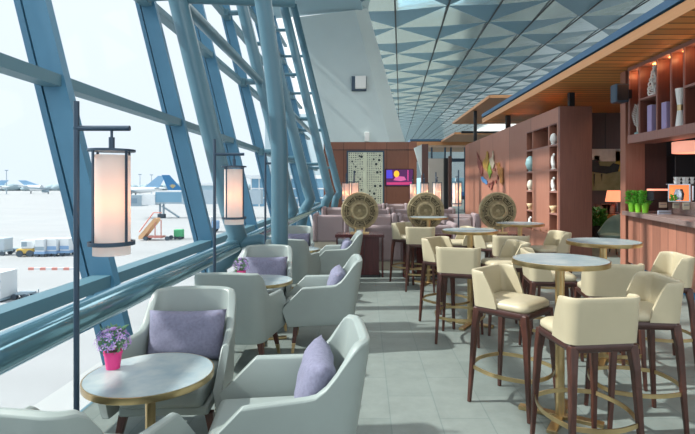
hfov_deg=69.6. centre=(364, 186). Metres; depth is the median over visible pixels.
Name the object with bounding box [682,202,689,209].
menu card
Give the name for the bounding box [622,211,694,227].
countertop
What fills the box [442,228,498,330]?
bar table
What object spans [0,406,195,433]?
lounge armchair
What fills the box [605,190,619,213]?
table lamp
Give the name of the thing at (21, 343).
pipe
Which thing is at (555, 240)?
bar stool
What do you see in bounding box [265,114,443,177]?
wall
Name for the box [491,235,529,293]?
bar stool
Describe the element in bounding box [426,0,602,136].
trim
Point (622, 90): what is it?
grille
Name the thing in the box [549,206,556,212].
bowl
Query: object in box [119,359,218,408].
seat cushion
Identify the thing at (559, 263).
bar table
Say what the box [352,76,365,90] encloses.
wall speaker
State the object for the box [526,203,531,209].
bowl
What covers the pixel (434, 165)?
screen panel
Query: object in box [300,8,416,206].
wall
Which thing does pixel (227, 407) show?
seat cushion
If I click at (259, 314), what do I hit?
lounge armchair
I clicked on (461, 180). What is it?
building
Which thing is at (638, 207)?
herb pot
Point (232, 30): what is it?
column
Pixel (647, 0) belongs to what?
trim
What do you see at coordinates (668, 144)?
wall
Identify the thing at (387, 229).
chair
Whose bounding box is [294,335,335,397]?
throw pillow
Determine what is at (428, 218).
bar table
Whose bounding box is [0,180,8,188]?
airliner
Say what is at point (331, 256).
lounge armchair
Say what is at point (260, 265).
throw pillow
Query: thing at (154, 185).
airliner
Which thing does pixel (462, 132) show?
steel beam
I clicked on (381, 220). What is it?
cushion
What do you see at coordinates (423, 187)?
lantern lamp
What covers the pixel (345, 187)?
lantern lamp
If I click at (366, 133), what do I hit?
wall box
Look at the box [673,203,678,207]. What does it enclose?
menu card
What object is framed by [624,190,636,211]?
herb pot
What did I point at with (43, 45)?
window
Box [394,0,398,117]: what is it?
trim
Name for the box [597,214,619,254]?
shell chair
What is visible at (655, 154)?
wall
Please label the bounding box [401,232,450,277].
base cabinet
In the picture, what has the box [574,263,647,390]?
bar stool
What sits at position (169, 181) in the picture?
airliner
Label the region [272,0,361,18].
ceiling
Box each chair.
[312,212,348,247]
[322,206,340,214]
[360,221,404,269]
[373,213,397,224]
[377,203,384,208]
[378,207,390,213]
[385,203,407,208]
[390,207,406,213]
[397,213,408,221]
[408,221,457,267]
[439,207,455,224]
[441,213,480,227]
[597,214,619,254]
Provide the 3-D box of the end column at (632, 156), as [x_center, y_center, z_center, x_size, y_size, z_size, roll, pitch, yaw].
[5.165,-0.330,9.655,0.370,3.760,0.190,0,0,0]
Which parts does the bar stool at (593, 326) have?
leg, seat, foot rail, foot rail, leg, seat frame, leg, backrest, foot rail, foot rail, leg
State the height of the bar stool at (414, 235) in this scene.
0.955 m
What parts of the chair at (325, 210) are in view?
arm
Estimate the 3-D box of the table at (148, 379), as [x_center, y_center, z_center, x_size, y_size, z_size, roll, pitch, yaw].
[-1.090,1.248,2.540,0.622,0.605,0.622,0,0,-11]
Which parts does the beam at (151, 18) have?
rail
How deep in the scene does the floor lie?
4.12 m
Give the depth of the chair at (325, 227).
12.52 m
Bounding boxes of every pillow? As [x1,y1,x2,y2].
[146,309,226,359]
[245,256,287,275]
[288,233,309,245]
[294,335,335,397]
[327,264,345,285]
[340,238,351,248]
[453,218,471,227]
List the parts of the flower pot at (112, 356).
pot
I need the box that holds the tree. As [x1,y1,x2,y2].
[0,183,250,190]
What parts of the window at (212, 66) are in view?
rail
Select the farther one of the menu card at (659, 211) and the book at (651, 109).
the book at (651, 109)
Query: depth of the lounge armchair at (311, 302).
4.67 m
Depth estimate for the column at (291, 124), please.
17.84 m
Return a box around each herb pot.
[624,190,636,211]
[631,190,642,211]
[638,190,652,212]
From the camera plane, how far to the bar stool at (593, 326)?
2.69 m
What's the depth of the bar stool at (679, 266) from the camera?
4.20 m
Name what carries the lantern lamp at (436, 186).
on the floor
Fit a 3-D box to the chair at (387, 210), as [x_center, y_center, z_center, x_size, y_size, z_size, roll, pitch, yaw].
[0.360,1.115,16.190,0.900,0.870,0.780,0,0,0]
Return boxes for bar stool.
[389,222,426,284]
[404,227,437,292]
[419,236,473,328]
[435,246,485,347]
[446,226,474,292]
[467,264,554,423]
[473,227,496,257]
[481,239,532,335]
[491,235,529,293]
[518,247,583,361]
[526,230,573,297]
[530,293,644,433]
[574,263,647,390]
[584,271,689,433]
[619,251,694,364]
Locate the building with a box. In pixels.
[417,178,463,199]
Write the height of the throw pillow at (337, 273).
0.308 m
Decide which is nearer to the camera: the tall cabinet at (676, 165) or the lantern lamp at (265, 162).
the lantern lamp at (265, 162)
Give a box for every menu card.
[658,210,670,213]
[659,202,666,207]
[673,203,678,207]
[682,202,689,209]
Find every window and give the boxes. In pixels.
[0,52,110,411]
[13,0,210,364]
[192,4,270,232]
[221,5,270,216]
[248,6,299,225]
[251,6,313,226]
[274,16,320,211]
[275,24,319,215]
[417,147,464,211]
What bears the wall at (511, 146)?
on the floor
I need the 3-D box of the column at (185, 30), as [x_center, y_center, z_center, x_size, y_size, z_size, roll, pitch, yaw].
[-3.455,-4.158,8.104,3.082,12.656,0.312,0,0,0]
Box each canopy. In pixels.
[408,139,471,151]
[441,132,490,141]
[452,95,517,123]
[482,0,694,122]
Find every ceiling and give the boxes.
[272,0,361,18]
[361,0,664,141]
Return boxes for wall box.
[365,132,368,141]
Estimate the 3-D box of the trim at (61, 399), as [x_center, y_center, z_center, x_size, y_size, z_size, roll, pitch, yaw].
[-2.600,2.350,25.500,1.300,0.400,69.000,0,0,0]
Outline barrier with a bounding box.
[28,267,72,269]
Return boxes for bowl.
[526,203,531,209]
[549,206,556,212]
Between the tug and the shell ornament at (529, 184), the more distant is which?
the tug
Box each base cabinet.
[335,232,383,277]
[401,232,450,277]
[485,232,524,272]
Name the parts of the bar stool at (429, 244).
leg, foot rail, seat frame, foot rail, backrest, leg, leg, foot rail, foot rail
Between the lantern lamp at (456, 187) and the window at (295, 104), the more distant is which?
the window at (295, 104)
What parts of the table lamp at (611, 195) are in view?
lamp shade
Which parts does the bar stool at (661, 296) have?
leg, foot rail, leg, foot rail, seat, foot rail, leg, backrest, seat frame, foot rail, leg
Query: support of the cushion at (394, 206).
on the chair at (395, 206)
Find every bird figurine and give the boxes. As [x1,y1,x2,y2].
[551,153,555,168]
[551,177,555,190]
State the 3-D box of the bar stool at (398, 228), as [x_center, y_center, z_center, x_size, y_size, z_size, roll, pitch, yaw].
[0.720,1.073,8.150,0.550,0.955,0.506,0,0,41]
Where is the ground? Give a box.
[0,189,317,408]
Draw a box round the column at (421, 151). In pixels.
[414,144,427,183]
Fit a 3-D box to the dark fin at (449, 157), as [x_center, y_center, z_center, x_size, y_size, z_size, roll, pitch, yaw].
[4.099,0.043,24.150,0.134,3.014,0.300,0,0,0]
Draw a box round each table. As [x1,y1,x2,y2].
[80,352,213,428]
[260,275,292,346]
[292,246,319,288]
[409,216,447,285]
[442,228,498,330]
[496,222,544,277]
[512,253,611,433]
[566,237,642,365]
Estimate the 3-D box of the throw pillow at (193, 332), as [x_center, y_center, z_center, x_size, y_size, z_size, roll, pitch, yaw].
[-1.163,0.965,3.254,0.500,0.308,0.202,0,0,-3]
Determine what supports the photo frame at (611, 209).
on the console table
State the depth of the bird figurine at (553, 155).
11.39 m
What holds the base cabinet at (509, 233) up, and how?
on the floor
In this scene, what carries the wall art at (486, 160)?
attached to the wall at (511, 146)
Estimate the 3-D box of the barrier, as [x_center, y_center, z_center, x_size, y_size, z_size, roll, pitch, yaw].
[-28.281,7.440,45.210,4.240,0.220,0.200,0,0,0]
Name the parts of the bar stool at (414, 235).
leg, leg, seat frame, foot rail, backrest, foot rail, leg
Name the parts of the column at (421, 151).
angled panel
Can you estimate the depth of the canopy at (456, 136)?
27.25 m
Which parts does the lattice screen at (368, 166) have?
panel, panel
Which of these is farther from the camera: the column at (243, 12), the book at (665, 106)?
the column at (243, 12)
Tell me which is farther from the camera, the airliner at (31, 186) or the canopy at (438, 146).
the airliner at (31, 186)
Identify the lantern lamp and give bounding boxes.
[73,101,135,410]
[213,139,246,271]
[264,153,270,243]
[342,173,348,202]
[349,171,358,231]
[409,176,416,199]
[420,173,428,192]
[432,172,441,200]
[451,170,461,227]
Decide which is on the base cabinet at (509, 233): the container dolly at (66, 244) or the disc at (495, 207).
the disc at (495, 207)
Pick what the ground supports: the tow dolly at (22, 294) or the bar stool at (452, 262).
the tow dolly at (22, 294)
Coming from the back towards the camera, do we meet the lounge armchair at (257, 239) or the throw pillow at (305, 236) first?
the throw pillow at (305, 236)
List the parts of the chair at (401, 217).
arm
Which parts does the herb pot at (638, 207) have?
pot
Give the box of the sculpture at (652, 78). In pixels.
[647,64,655,95]
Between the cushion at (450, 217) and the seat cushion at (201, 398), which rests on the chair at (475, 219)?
the cushion at (450, 217)
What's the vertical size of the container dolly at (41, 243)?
1.894 m
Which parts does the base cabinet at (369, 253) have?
leg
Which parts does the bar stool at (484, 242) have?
seat frame, seat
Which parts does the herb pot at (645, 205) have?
pot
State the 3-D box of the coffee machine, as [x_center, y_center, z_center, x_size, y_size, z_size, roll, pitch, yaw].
[5.478,0.105,7.943,0.550,0.270,0.295,0,0,20]
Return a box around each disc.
[341,192,378,233]
[407,192,443,226]
[479,192,516,233]
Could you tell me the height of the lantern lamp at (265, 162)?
2.070 m
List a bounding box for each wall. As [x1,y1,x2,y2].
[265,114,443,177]
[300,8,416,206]
[446,124,515,177]
[465,106,591,255]
[592,113,619,213]
[645,142,665,210]
[666,138,694,155]
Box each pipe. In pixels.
[0,202,330,375]
[187,0,294,6]
[189,4,310,134]
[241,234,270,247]
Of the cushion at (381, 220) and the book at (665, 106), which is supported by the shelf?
the book at (665, 106)
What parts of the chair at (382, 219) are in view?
arm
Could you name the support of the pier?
on the ground
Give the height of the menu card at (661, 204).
0.090 m
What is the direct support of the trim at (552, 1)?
attached to the ceiling at (418, 22)
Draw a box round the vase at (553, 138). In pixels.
[550,133,556,144]
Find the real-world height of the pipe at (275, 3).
0.280 m
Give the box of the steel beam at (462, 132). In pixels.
[461,131,498,133]
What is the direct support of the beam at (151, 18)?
on the trim at (61, 399)
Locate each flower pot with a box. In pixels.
[93,322,131,370]
[232,257,249,272]
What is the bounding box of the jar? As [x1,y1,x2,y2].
[674,189,683,199]
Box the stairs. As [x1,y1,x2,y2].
[138,212,172,240]
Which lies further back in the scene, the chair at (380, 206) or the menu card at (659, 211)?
the chair at (380, 206)
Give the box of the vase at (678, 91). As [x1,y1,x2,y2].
[675,88,682,125]
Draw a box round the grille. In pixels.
[617,85,627,99]
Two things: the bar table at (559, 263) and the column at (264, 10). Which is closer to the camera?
the bar table at (559, 263)
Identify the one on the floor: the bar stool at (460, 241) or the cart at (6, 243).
the bar stool at (460, 241)
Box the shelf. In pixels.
[628,38,694,143]
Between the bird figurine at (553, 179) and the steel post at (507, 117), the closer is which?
the bird figurine at (553, 179)
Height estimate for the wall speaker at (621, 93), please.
0.340 m
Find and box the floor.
[82,200,694,433]
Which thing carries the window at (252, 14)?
on the trim at (61, 399)
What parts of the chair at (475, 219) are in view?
arm, backrest, arm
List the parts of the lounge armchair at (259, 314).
leg, leg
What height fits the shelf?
1.405 m
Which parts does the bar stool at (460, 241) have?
seat, backrest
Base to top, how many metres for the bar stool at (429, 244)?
0.955 m
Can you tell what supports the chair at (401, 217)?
on the floor
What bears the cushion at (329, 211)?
on the chair at (325, 210)
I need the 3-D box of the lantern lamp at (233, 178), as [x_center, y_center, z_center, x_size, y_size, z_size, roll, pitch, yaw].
[-1.550,0.515,5.500,0.489,2.070,0.280,0,0,0]
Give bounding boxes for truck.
[209,216,219,230]
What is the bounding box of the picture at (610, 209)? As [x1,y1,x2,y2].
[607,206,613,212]
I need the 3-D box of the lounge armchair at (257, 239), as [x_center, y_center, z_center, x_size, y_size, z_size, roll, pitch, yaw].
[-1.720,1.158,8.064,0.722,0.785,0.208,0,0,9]
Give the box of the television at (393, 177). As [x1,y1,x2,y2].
[385,169,413,185]
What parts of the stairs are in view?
handrail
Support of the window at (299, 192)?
on the trim at (61, 399)
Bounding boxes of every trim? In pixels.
[34,222,311,410]
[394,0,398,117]
[405,0,450,139]
[413,0,503,136]
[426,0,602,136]
[429,0,649,138]
[435,0,553,120]
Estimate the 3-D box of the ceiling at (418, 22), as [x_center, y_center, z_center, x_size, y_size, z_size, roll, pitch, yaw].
[24.312,-18.556,148.550,56.223,20.167,315.000,0,0,0]
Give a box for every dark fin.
[444,158,447,208]
[448,156,451,207]
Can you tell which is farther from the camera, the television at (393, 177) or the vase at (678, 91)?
the television at (393, 177)
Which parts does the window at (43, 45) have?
rail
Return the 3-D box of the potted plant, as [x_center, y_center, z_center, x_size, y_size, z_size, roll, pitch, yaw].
[5.983,1.026,12.890,0.590,1.049,0.557,0,0,-24]
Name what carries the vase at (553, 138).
on the wall at (511, 146)
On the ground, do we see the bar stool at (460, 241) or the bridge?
the bridge
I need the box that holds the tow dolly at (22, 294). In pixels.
[11,289,38,299]
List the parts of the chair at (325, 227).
arm, backrest, arm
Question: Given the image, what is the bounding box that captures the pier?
[245,175,323,205]
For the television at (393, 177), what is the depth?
28.93 m
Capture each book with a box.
[647,105,655,131]
[661,102,669,128]
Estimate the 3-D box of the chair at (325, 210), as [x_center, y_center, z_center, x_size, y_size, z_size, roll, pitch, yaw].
[-1.000,1.115,17.010,0.900,0.870,0.780,0,0,0]
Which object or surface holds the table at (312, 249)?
on the floor
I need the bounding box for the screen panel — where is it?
[428,159,443,204]
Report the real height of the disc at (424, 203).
0.717 m
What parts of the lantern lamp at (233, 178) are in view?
rod, arm, plate, lamp shade, rod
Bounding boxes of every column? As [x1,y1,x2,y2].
[139,0,246,272]
[224,5,297,225]
[254,0,287,244]
[257,42,315,225]
[276,7,333,214]
[280,4,341,206]
[414,144,427,183]
[620,71,644,263]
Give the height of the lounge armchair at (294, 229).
0.858 m
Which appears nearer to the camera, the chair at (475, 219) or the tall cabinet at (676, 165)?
the tall cabinet at (676, 165)
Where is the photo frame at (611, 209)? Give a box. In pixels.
[607,205,614,213]
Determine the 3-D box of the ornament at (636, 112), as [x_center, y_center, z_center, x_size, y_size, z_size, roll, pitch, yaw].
[4.970,-1.230,9.120,0.224,0.560,0.098,0,0,0]
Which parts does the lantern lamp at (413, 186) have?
lamp shade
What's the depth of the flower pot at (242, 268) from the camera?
5.07 m
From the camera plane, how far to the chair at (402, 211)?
15.82 m
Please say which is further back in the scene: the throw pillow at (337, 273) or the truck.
the truck
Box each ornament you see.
[525,156,531,170]
[527,180,531,189]
[631,104,637,133]
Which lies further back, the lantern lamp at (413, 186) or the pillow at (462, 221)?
the lantern lamp at (413, 186)
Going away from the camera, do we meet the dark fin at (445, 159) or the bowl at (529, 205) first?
the bowl at (529, 205)
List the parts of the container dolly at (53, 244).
panel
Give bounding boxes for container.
[0,269,16,300]
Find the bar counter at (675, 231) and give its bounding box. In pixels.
[622,201,694,299]
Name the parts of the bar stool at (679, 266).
foot rail, leg, backrest, foot rail, leg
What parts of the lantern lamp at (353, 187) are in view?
lamp shade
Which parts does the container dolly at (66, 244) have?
panel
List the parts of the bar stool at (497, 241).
backrest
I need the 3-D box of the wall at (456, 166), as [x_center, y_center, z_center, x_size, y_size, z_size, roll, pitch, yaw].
[48.250,-14.450,145.500,0.500,32.000,309.000,0,0,0]
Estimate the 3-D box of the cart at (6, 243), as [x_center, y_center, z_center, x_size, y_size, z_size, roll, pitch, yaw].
[-40.135,6.597,55.109,1.750,1.894,1.440,0,0,0]
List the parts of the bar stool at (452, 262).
leg, leg, seat frame, foot rail, backrest, foot rail, leg, leg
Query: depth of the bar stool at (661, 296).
3.13 m
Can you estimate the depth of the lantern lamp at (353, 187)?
12.10 m
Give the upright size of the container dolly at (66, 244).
1.894 m
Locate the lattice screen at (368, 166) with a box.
[347,151,383,203]
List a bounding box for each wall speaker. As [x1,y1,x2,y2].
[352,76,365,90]
[611,83,631,103]
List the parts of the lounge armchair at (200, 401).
leg, seat, leg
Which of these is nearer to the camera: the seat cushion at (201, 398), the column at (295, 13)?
the seat cushion at (201, 398)
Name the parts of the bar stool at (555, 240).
leg, seat, foot rail, backrest, leg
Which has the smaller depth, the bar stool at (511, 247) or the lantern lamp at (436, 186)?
the bar stool at (511, 247)
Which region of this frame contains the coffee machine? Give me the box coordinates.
[690,185,694,201]
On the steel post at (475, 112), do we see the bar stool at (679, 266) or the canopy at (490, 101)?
the canopy at (490, 101)
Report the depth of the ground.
51.72 m
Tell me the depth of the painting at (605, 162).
14.92 m
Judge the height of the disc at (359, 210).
0.717 m
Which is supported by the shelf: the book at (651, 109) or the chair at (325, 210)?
the book at (651, 109)
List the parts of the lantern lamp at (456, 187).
lamp shade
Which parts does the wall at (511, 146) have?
long panel, panel, door, rail, post, panel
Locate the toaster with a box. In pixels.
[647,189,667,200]
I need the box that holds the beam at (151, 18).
[135,1,254,272]
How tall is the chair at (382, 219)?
0.870 m
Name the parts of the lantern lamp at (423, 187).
lamp shade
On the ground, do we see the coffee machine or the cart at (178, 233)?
the cart at (178, 233)
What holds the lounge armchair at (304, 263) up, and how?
on the floor
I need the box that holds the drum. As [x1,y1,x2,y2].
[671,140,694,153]
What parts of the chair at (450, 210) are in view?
backrest, arm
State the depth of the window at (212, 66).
11.95 m
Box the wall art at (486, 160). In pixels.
[477,151,503,189]
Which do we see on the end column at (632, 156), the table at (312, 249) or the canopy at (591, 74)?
the canopy at (591, 74)
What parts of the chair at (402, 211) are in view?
backrest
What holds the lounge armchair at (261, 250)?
on the floor
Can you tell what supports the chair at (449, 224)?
on the floor
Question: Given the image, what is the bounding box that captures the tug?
[16,239,34,256]
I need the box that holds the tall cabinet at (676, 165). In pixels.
[666,155,694,209]
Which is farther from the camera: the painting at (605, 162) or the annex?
the annex
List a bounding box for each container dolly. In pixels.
[34,238,48,256]
[46,238,59,255]
[59,237,72,255]
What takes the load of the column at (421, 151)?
on the floor
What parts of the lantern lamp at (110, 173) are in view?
rod, arm, plate, lamp shade, rod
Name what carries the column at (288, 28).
on the trim at (61, 399)
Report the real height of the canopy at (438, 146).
0.370 m
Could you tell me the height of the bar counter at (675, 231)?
1.310 m
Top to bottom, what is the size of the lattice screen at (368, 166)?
3.596 m
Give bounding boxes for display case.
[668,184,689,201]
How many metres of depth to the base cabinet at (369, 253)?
8.53 m
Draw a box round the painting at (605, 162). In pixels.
[592,149,619,190]
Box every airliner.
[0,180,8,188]
[13,180,56,193]
[131,176,165,194]
[162,175,180,189]
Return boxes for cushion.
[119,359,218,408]
[208,396,293,433]
[267,286,285,293]
[326,208,340,214]
[373,216,391,224]
[389,205,403,208]
[403,216,408,221]
[449,216,471,224]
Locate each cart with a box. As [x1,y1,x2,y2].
[0,237,12,255]
[174,229,183,238]
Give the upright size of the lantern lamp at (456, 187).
1.946 m
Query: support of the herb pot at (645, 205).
on the bar counter at (675, 231)
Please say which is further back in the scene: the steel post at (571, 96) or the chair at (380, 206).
the chair at (380, 206)
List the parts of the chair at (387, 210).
backrest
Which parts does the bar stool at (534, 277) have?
leg, leg, backrest, seat frame, seat, leg, leg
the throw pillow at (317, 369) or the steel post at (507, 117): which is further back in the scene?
the steel post at (507, 117)
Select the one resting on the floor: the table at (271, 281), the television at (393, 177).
the table at (271, 281)
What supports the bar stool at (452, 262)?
on the floor
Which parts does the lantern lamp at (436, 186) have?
lamp shade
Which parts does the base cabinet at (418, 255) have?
leg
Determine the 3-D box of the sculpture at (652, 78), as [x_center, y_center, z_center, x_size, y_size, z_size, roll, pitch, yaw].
[4.998,-1.835,8.634,0.231,0.544,0.252,0,0,-30]
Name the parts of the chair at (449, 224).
backrest, arm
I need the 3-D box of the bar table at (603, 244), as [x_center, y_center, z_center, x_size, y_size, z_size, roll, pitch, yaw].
[2.130,1.018,4.470,0.622,1.063,0.622,0,0,32]
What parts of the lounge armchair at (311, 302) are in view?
leg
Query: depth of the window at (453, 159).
29.94 m
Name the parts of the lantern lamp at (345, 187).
lamp shade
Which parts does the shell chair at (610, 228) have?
seat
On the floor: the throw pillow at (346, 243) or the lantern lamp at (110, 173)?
the lantern lamp at (110, 173)
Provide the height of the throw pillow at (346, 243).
0.308 m
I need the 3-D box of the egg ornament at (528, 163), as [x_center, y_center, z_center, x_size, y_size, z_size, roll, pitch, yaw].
[4.300,-0.590,13.000,0.256,0.400,0.256,0,0,0]
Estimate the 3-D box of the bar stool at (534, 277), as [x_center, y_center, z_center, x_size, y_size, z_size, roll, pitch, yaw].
[1.720,1.073,4.660,0.550,0.955,0.506,0,0,7]
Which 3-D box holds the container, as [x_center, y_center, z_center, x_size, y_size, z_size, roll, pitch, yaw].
[-24.615,6.525,33.245,1.930,1.850,1.630,0,0,0]
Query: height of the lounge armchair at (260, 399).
0.858 m
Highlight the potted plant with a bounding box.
[592,206,607,237]
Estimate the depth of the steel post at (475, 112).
20.14 m
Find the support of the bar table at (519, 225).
on the floor
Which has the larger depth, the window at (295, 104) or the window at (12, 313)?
the window at (295, 104)
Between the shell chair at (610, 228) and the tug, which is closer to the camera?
the shell chair at (610, 228)
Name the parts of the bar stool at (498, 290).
leg, foot rail, backrest, foot rail, leg, seat frame, seat, leg, foot rail, foot rail, leg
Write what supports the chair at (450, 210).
on the floor
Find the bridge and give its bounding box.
[131,190,262,217]
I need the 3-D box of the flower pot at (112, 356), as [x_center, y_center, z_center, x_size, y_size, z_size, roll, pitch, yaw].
[-1.310,0.830,2.599,0.176,0.229,0.166,0,0,35]
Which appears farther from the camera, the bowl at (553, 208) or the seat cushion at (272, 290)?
the bowl at (553, 208)
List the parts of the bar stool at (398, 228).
leg, seat frame, backrest, leg, leg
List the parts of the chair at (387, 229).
backrest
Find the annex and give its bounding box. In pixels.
[201,183,212,189]
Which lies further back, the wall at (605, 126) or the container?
the container
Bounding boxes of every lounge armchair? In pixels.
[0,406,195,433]
[98,286,235,433]
[194,272,285,354]
[208,314,369,433]
[233,244,292,330]
[265,239,320,283]
[282,254,362,352]
[288,225,313,253]
[318,231,362,274]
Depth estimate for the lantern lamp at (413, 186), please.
17.90 m
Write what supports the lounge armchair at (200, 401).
on the floor
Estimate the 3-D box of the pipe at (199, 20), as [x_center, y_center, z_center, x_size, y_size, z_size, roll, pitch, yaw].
[-3.090,-3.090,19.550,0.220,0.220,22.900,0,0,0]
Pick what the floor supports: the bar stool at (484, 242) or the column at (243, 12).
the bar stool at (484, 242)
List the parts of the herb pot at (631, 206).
pot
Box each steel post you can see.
[474,111,476,140]
[505,115,510,128]
[568,92,574,105]
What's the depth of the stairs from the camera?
69.86 m
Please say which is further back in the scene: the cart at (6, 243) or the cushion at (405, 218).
the cart at (6, 243)
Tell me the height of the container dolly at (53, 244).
1.894 m
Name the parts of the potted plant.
pot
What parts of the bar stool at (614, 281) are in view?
leg, seat frame, backrest, foot rail, leg, leg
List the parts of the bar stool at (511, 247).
leg, seat, seat frame, backrest, leg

